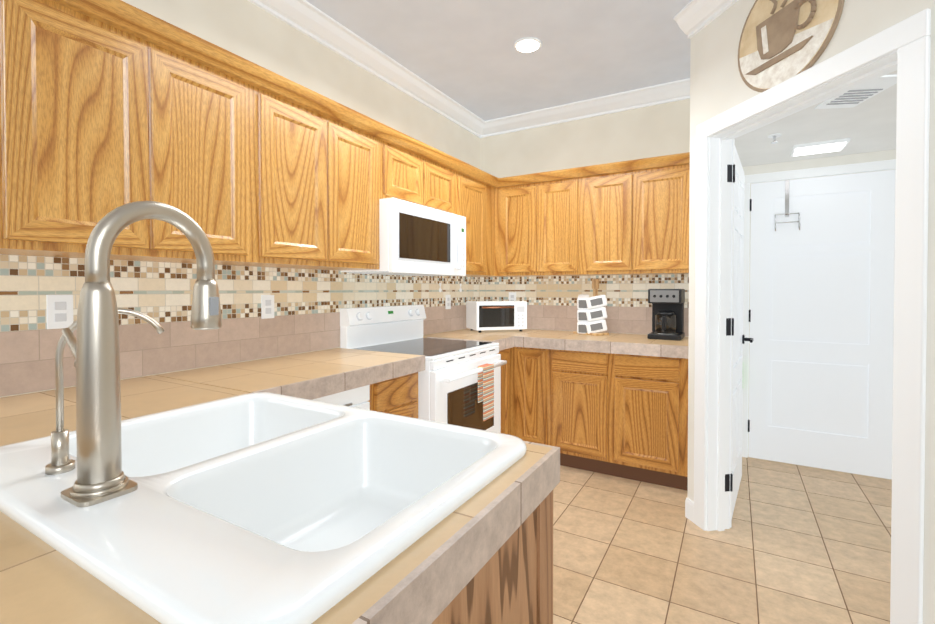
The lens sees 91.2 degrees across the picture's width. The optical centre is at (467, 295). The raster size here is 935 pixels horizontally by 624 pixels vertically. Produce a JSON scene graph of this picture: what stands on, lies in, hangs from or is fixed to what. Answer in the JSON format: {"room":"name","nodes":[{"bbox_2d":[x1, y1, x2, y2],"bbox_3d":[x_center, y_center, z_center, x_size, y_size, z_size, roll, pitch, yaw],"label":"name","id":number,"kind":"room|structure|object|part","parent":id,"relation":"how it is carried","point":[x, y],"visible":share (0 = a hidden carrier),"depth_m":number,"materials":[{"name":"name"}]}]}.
{"room":"kitchen","nodes":[
{"label":"kitchen","id":0,"kind":"room"},
{"bbox_2d":[0,0,479,397],"bbox_3d":[-1.677,-0.126,1.263,0.150,2.740,7.150,0,1,30],"label":"wall","id":1,"kind":"structure","parent":0,"point":[250,31],"depth_m":2.47,"materials":[{"name":"beige paint"}]},
{"bbox_2d":[0,0,159,260],"bbox_3d":[-1.292,-0.519,1.438,0.326,0.778,0.384,0,1,30],"label":"upper cabinet","id":2,"kind":"object","parent":1,"relation":"attached to","point":[107,106],"depth_m":1.35,"materials":[{"name":"brown wood"}]},
{"bbox_2d":[140,20,259,266],"bbox_3d":[-1.099,-0.524,1.770,0.326,0.778,0.384,0,1,30],"label":"upper cabinet","id":3,"kind":"object","parent":1,"relation":"attached to","point":[208,97],"depth_m":1.70,"materials":[{"name":"brown wood"}]},
{"bbox_2d":[0,255,479,396],"bbox_3d":[-0.941,0.061,2.370,0.008,0.493,4.199,0,1,30],"label":"backsplash","id":4,"kind":"structure","parent":1,"relation":"attached to","point":[309,304],"depth_m":1.95,"materials":[{"name":"beige tile"}]},
{"bbox_2d":[46,295,72,328],"bbox_3d":[-1.398,0.055,1.572,0.006,0.116,0.072,0,1,30],"label":"electrical outlet","id":5,"kind":"object","parent":4,"relation":"attached to","point":[59,308],"visible":0.96,"depth_m":1.57,"materials":[{"name":"white plastic"}]},
{"bbox_2d":[261,295,273,318],"bbox_3d":[-0.990,0.056,2.272,0.006,0.116,0.072,0,1,30],"label":"electrical outlet","id":6,"kind":"object","parent":4,"relation":"attached to","point":[267,306],"visible":1,"depth_m":2.27,"materials":[{"name":"white plastic"}]},
{"bbox_2d":[446,295,450,308],"bbox_3d":[-0.156,0.051,3.701,0.006,0.116,0.072,0,1,30],"label":"electrical outlet","id":7,"kind":"object","parent":4,"relation":"attached to","point":[448,301],"visible":1,"depth_m":3.70,"materials":[{"name":"white plastic"}]},
{"bbox_2d":[260,68,331,268],"bbox_3d":[-0.904,-0.528,2.103,0.326,0.778,0.387,0,1,30],"label":"upper cabinet","id":8,"kind":"object","parent":1,"relation":"attached to","point":[296,121],"depth_m":2.03,"materials":[{"name":"brown wood"}]},
{"bbox_2d":[316,100,383,270],"bbox_3d":[-0.709,-0.533,2.437,0.326,0.778,0.387,0,1,30],"label":"upper cabinet","id":9,"kind":"object","parent":1,"relation":"attached to","point":[357,140],"depth_m":2.36,"materials":[{"name":"brown wood"}]},
{"bbox_2d":[247,0,489,137],"bbox_3d":[-1.604,-1.441,1.116,0.105,0.105,7.000,0,1,30],"label":"crown molding","id":10,"kind":"structure","parent":1,"relation":"attached to","point":[301,15],"depth_m":2.79,"materials":[{"name":"white wood"}]},
{"bbox_2d":[384,124,427,206],"bbox_3d":[-0.512,-0.734,2.772,0.326,0.385,0.395,0,1,30],"label":"upper cabinet","id":11,"kind":"object","parent":1,"relation":"attached to","point":[405,159],"depth_m":2.69,"materials":[{"name":"brown wood"}]},
{"bbox_2d":[341,198,465,275],"bbox_3d":[-0.358,-0.335,2.917,0.452,0.410,0.785,0,1,30],"label":"microwave","id":12,"kind":"object","parent":11,"relation":"attached to","point":[417,240],"visible":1,"depth_m":2.70,"materials":[{"name":"white"}]},
{"bbox_2d":[428,148,459,214],"bbox_3d":[-0.313,-0.739,3.114,0.326,0.385,0.396,0,1,30],"label":"upper cabinet","id":13,"kind":"object","parent":1,"relation":"attached to","point":[443,169],"depth_m":3.05,"materials":[{"name":"brown wood"}]},
{"bbox_2d":[460,160,495,276],"bbox_3d":[-0.057,-0.548,3.556,0.326,0.778,0.621,0,1,30],"label":"upper cabinet","id":14,"kind":"object","parent":1,"relation":"attached to","point":[477,189],"depth_m":3.49,"materials":[{"name":"brown wood"}]},
{"bbox_2d":[306,0,691,120],"bbox_3d":[1.013,-1.534,0.398,5.650,0.100,8.400,0,1,30],"label":"ceiling","id":15,"kind":"structure","parent":0,"point":[466,54],"depth_m":2.77,"materials":[{"name":"paint"}]},
{"bbox_2d":[514,37,541,52],"bbox_3d":[0.364,-1.511,2.768,0.170,0.009,0.170,0,1,30],"label":"recessed light","id":16,"kind":"object","parent":15,"relation":"in","point":[528,45],"visible":1,"depth_m":2.76,"materials":[{"name":"white"}]},
{"bbox_2d":[480,99,689,336],"bbox_3d":[0.929,-0.160,3.794,1.800,2.740,0.150,0,1,30],"label":"wall","id":17,"kind":"structure","parent":0,"point":[651,131],"depth_m":3.65,"materials":[{"name":"beige paint"}]},
{"bbox_2d":[500,173,535,276],"bbox_3d":[0.480,-0.551,3.772,0.321,0.778,0.326,0,1,30],"label":"upper cabinet","id":18,"kind":"object","parent":17,"relation":"attached to","point":[517,193],"depth_m":3.63,"materials":[{"name":"brown wood"}]},
{"bbox_2d":[536,167,583,275],"bbox_3d":[0.770,-0.549,3.603,0.351,0.778,0.326,0,1,30],"label":"upper cabinet","id":19,"kind":"object","parent":17,"relation":"attached to","point":[559,193],"depth_m":3.46,"materials":[{"name":"brown wood"}]},
{"bbox_2d":[480,274,688,335],"bbox_3d":[0.892,0.064,3.727,1.791,0.449,0.008,0,1,30],"label":"backsplash","id":20,"kind":"structure","parent":17,"relation":"attached to","point":[551,301],"depth_m":3.71,"materials":[{"name":"beige tile"}]},
{"bbox_2d":[509,292,515,300],"bbox_3d":[0.394,0.029,4.010,0.072,0.116,0.006,0,1,30],"label":"electrical outlet","id":21,"kind":"object","parent":20,"relation":"attached to","point":[512,296],"visible":0.62,"depth_m":4.01,"materials":[{"name":"white plastic"}]},
{"bbox_2d":[487,78,689,135],"bbox_3d":[0.917,-1.476,3.637,1.680,0.105,0.105,0,1,30],"label":"crown molding","id":22,"kind":"structure","parent":17,"relation":"attached to","point":[678,90],"depth_m":3.58,"materials":[{"name":"white wood"}]},
{"bbox_2d":[584,160,635,275],"bbox_3d":[1.077,-0.546,3.424,0.359,0.778,0.326,0,1,30],"label":"upper cabinet","id":23,"kind":"object","parent":17,"relation":"attached to","point":[609,189],"depth_m":3.27,"materials":[{"name":"brown wood"}]},
{"bbox_2d":[632,152,689,274],"bbox_3d":[1.406,-0.544,3.232,0.404,0.778,0.326,0,1,30],"label":"upper cabinet","id":24,"kind":"object","parent":17,"relation":"attached to","point":[662,182],"depth_m":3.10,"materials":[{"name":"brown wood"}]},
{"bbox_2d":[553,457,891,623],"bbox_3d":[0.949,1.305,0.474,5.800,0.100,8.400,0,1,30],"label":"floor","id":25,"kind":"structure","parent":0,"point":[796,544],"depth_m":2.19,"materials":[{"name":"tile"}]},
{"bbox_2d":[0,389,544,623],"bbox_3d":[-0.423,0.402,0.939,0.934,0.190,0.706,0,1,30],"label":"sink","id":26,"kind":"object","parent":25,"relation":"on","point":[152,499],"depth_m":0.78,"materials":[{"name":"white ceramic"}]},
{"bbox_2d":[0,525,131,623],"bbox_3d":[-0.761,0.372,0.359,0.870,0.070,0.700,0,1,30],"label":"countertop","id":27,"kind":"structure","parent":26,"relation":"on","point":[32,589],"depth_m":0.51,"materials":[{"name":"beige tile"}]},
{"bbox_2d":[0,375,223,436],"bbox_3d":[-1.283,0.362,1.050,0.729,0.070,1.368,0,1,30],"label":"countertop","id":28,"kind":"structure","parent":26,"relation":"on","point":[18,413],"depth_m":1.31,"materials":[{"name":"beige tile"}]},
{"bbox_2d":[328,445,555,623],"bbox_3d":[-0.189,0.371,0.412,0.065,0.070,1.368,0,1,30],"label":"countertop","id":29,"kind":"structure","parent":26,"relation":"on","point":[397,598],"depth_m":0.61,"materials":[{"name":"beige tile"}]},
{"bbox_2d":[0,392,526,623],"bbox_3d":[-0.428,0.403,0.929,0.934,0.192,0.684,0,1,30],"label":"sink","id":30,"kind":"object","parent":29,"relation":"in","point":[260,507],"depth_m":0.79,"materials":[{"name":"white ceramic"}]},
{"bbox_2d":[45,308,163,474],"bbox_3d":[-0.663,0.166,0.841,0.101,0.285,0.156,0,1,30],"label":"faucet","id":31,"kind":"object","parent":30,"relation":"on","point":[60,464],"depth_m":0.80,"materials":[{"name":"silver metal"}]},
{"bbox_2d":[61,201,221,506],"bbox_3d":[-0.571,0.072,0.811,0.166,0.472,0.248,0,1,30],"label":"faucet","id":32,"kind":"object","parent":30,"relation":"on","point":[99,479],"depth_m":0.71,"materials":[{"name":"silver metal"}]},
{"bbox_2d":[313,385,369,409],"bbox_3d":[-0.843,0.812,1.960,0.594,0.846,0.600,0,1,30],"label":"dishwasher","id":33,"kind":"object","parent":25,"relation":"on","point":[359,397],"visible":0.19,"depth_m":1.98,"materials":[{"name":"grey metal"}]},
{"bbox_2d":[315,364,424,418],"bbox_3d":[-0.593,0.804,2.377,0.606,0.850,0.364,0,1,30],"label":"base cabinet","id":34,"kind":"object","parent":25,"relation":"on","point":[398,395],"depth_m":2.20,"materials":[{"name":"brown wood"}]},
{"bbox_2d":[155,348,422,399],"bbox_3d":[-0.739,0.348,2.099,0.612,0.070,0.979,0,1,30],"label":"countertop","id":35,"kind":"structure","parent":34,"relation":"on","point":[308,375],"depth_m":1.93,"materials":[{"name":"beige tile"}]},
{"bbox_2d":[340,305,506,432],"bbox_3d":[-0.232,0.648,2.820,0.748,1.150,0.761,0,1,30],"label":"range","id":36,"kind":"object","parent":25,"relation":"on","point":[459,382],"visible":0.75,"depth_m":2.68,"materials":[{"name":"white metal"}]},
{"bbox_2d":[478,363,493,420],"bbox_3d":[0.107,0.567,2.703,0.046,0.315,0.125,0,1,30],"label":"towel","id":37,"kind":"object","parent":36,"relation":"hanging from","point":[486,376],"depth_m":2.68,"materials":[{"name":"fabric"}]},
{"bbox_2d":[415,348,514,435],"bbox_3d":[-0.022,0.791,3.355,0.606,0.850,0.364,0,1,30],"label":"base cabinet","id":38,"kind":"object","parent":25,"relation":"on","point":[508,354],"depth_m":3.29,"materials":[{"name":"brown wood"}]},
{"bbox_2d":[408,469,559,623],"bbox_3d":[-0.611,0.827,0.673,1.049,0.850,1.384,0,1,30],"label":"base cabinet","id":39,"kind":"object","parent":25,"relation":"on","point":[510,580],"depth_m":0.81,"materials":[{"name":"brown wood"}]},
{"bbox_2d":[519,348,550,445],"bbox_3d":[0.619,0.788,3.547,0.245,0.850,0.606,0,1,30],"label":"base cabinet","id":40,"kind":"object","parent":25,"relation":"on","point":[534,363],"depth_m":3.28,"materials":[{"name":"brown wood"}]},
{"bbox_2d":[423,328,542,347],"bbox_3d":[0.136,0.327,3.605,0.620,0.070,0.966,0,1,30],"label":"countertop","id":41,"kind":"structure","parent":40,"relation":"on","point":[505,338],"depth_m":3.39,"materials":[{"name":"beige tile"}]},
{"bbox_2d":[466,301,526,332],"bbox_3d":[0.240,0.167,3.752,0.430,0.244,0.327,0,1,-17],"label":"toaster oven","id":42,"kind":"object","parent":41,"relation":"on","point":[494,315],"visible":1,"depth_m":3.63,"materials":[{"name":"white"}]},
{"bbox_2d":[551,348,610,474],"bbox_3d":[0.908,0.791,3.379,0.425,0.850,0.606,0,1,30],"label":"base cabinet","id":43,"kind":"object","parent":25,"relation":"on","point":[580,381],"depth_m":3.12,"materials":[{"name":"brown wood"}]},
{"bbox_2d":[611,352,687,490],"bbox_3d":[1.301,0.794,3.149,0.485,0.850,0.606,0,1,30],"label":"base cabinet","id":44,"kind":"object","parent":25,"relation":"on","point":[614,404],"depth_m":2.90,"materials":[{"name":"brown wood"}]},
{"bbox_2d":[515,330,688,359],"bbox_3d":[0.999,0.332,3.307,1.172,0.070,0.612,0,1,30],"label":"countertop","id":45,"kind":"structure","parent":44,"relation":"on","point":[633,344],"depth_m":3.07,"materials":[{"name":"beige tile"}]},
{"bbox_2d":[573,279,608,335],"bbox_3d":[0.938,0.084,3.474,0.265,0.419,0.221,0,1,30],"label":"spice rack","id":46,"kind":"object","parent":45,"relation":"on","point":[591,314],"visible":1,"depth_m":3.40,"materials":[{"name":"white wood"}]},
{"bbox_2d":[647,289,684,340],"bbox_3d":[1.390,0.125,3.199,0.210,0.344,0.280,0,1,30],"label":"coffee maker","id":47,"kind":"object","parent":45,"relation":"on","point":[667,314],"visible":1,"depth_m":3.12,"materials":[{"name":"black plastic"}]},
{"bbox_2d":[687,0,934,623],"bbox_3d":[1.705,-0.114,0.430,0.130,2.740,4.300,0,1,-11],"label":"wall","id":48,"kind":"structure","parent":0,"point":[718,85],"depth_m":1.72,"materials":[{"name":"beige paint"}]},
{"bbox_2d":[685,498,693,522],"bbox_3d":[1.942,1.196,0.962,2.860,0.105,4.453,0,1,30],"label":"baseboard","id":49,"kind":"structure","parent":48,"relation":"attached to","point":[689,509],"depth_m":2.51,"materials":[{"name":"white wood"}]},
{"bbox_2d":[673,0,737,38],"bbox_3d":[1.590,-1.431,0.389,2.928,0.105,3.290,0,1,30],"label":"crown molding","id":50,"kind":"structure","parent":48,"relation":"attached to","point":[692,18],"depth_m":2.36,"materials":[{"name":"white wood"}]},
{"bbox_2d":[725,140,752,526],"bbox_3d":[1.608,0.200,2.712,0.168,2.025,0.836,0,1,30],"label":"open door","id":51,"kind":"structure","parent":48,"relation":"in","point":[739,339],"depth_m":2.65,"materials":[{"name":"white wood"}]},
{"bbox_3d":[1.364,0.174,2.393,0.049,1.710,0.040,0,1,30],"label":"open door hinges","id":52,"kind":"part","parent":51,"relation":"part of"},
{"bbox_3d":[1.762,0.286,2.976,0.168,0.060,0.148,0,1,30],"label":"door open handle","id":53,"kind":"part","parent":51,"relation":"part of","materials":[{"name":"black metal"}]},
{"bbox_2d":[738,0,844,91],"bbox_3d":[1.323,-1.125,1.921,0.030,0.500,0.500,0,1,-11],"label":"coffee sign","id":54,"kind":"object","parent":48,"relation":"attached to","point":[780,41],"visible":1,"depth_m":1.91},
{"bbox_2d":[694,8,930,623],"bbox_3d":[1.402,0.168,1.959,0.168,2.133,1.046,0,1,-11],"label":"door frame","id":55,"kind":"structure","parent":48,"relation":"attached to","point":[902,48],"depth_m":1.56,"materials":[{"name":"white wood"}]},
{"bbox_2d":[735,70,896,166],"bbox_3d":[1.914,-1.001,1.676,1.802,0.120,3.193,0,1,30],"label":"ceiling","id":56,"kind":"structure","parent":0,"point":[868,125],"depth_m":2.68,"materials":[{"name":"paint"}]},
{"bbox_2d":[768,133,781,143],"bbox_3d":[1.831,-0.933,2.730,0.070,0.044,0.070,0,1,30],"label":"sprinkler","id":57,"kind":"object","parent":56,"relation":"attached to","point":[774,136],"visible":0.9,"depth_m":2.72,"materials":[{"name":"white metal"}]},
{"bbox_2d":[790,138,849,155],"bbox_3d":[2.253,-0.946,2.936,0.280,0.024,0.220,0,1,30],"label":"recessed light","id":58,"kind":"object","parent":56,"relation":"in","point":[820,147],"visible":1,"depth_m":2.89,"materials":[{"name":"white plastic"}]},
{"bbox_2d":[815,74,896,108],"bbox_3d":[1.815,-0.940,2.126,0.180,0.014,0.340,0,1,7],"label":"ceiling vent","id":59,"kind":"object","parent":56,"relation":"in","point":[856,96],"visible":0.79,"depth_m":2.13,"materials":[{"name":"white metal"}]},
{"bbox_2d":[743,149,895,479],"bbox_3d":[2.795,-0.151,3.093,1.870,2.740,0.120,0,1,30],"label":"wall","id":60,"kind":"structure","parent":0,"point":[830,161],"depth_m":3.23,"materials":[{"name":"beige paint"}]},
{"bbox_2d":[742,159,895,478],"bbox_3d":[2.454,0.162,3.216,0.932,2.112,0.020,0,1,30],"label":"door frame","id":61,"kind":"structure","parent":60,"relation":"attached to","point":[830,170],"depth_m":3.40,"materials":[{"name":"white wood"}]},
{"bbox_2d":[748,170,894,478],"bbox_3d":[2.446,0.191,3.212,0.808,2.030,0.032,0,1,30],"label":"door","id":62,"kind":"structure","parent":60,"relation":"in","point":[821,335],"depth_m":3.18,"materials":[{"name":"white wood"}]},
{"bbox_3d":[2.095,0.150,3.400,0.012,1.730,0.004,0,1,30],"label":"hall far door hinges","id":63,"kind":"part","parent":62,"relation":"part of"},
{"bbox_2d":[775,180,799,230],"bbox_3d":[2.272,-0.644,3.252,0.148,0.369,0.056,0,1,30],"label":"hook","id":64,"kind":"object","parent":62,"relation":"hanging from","point":[786,213],"visible":0.94,"depth_m":3.27,"materials":[{"name":"silver metal"}]}
]}

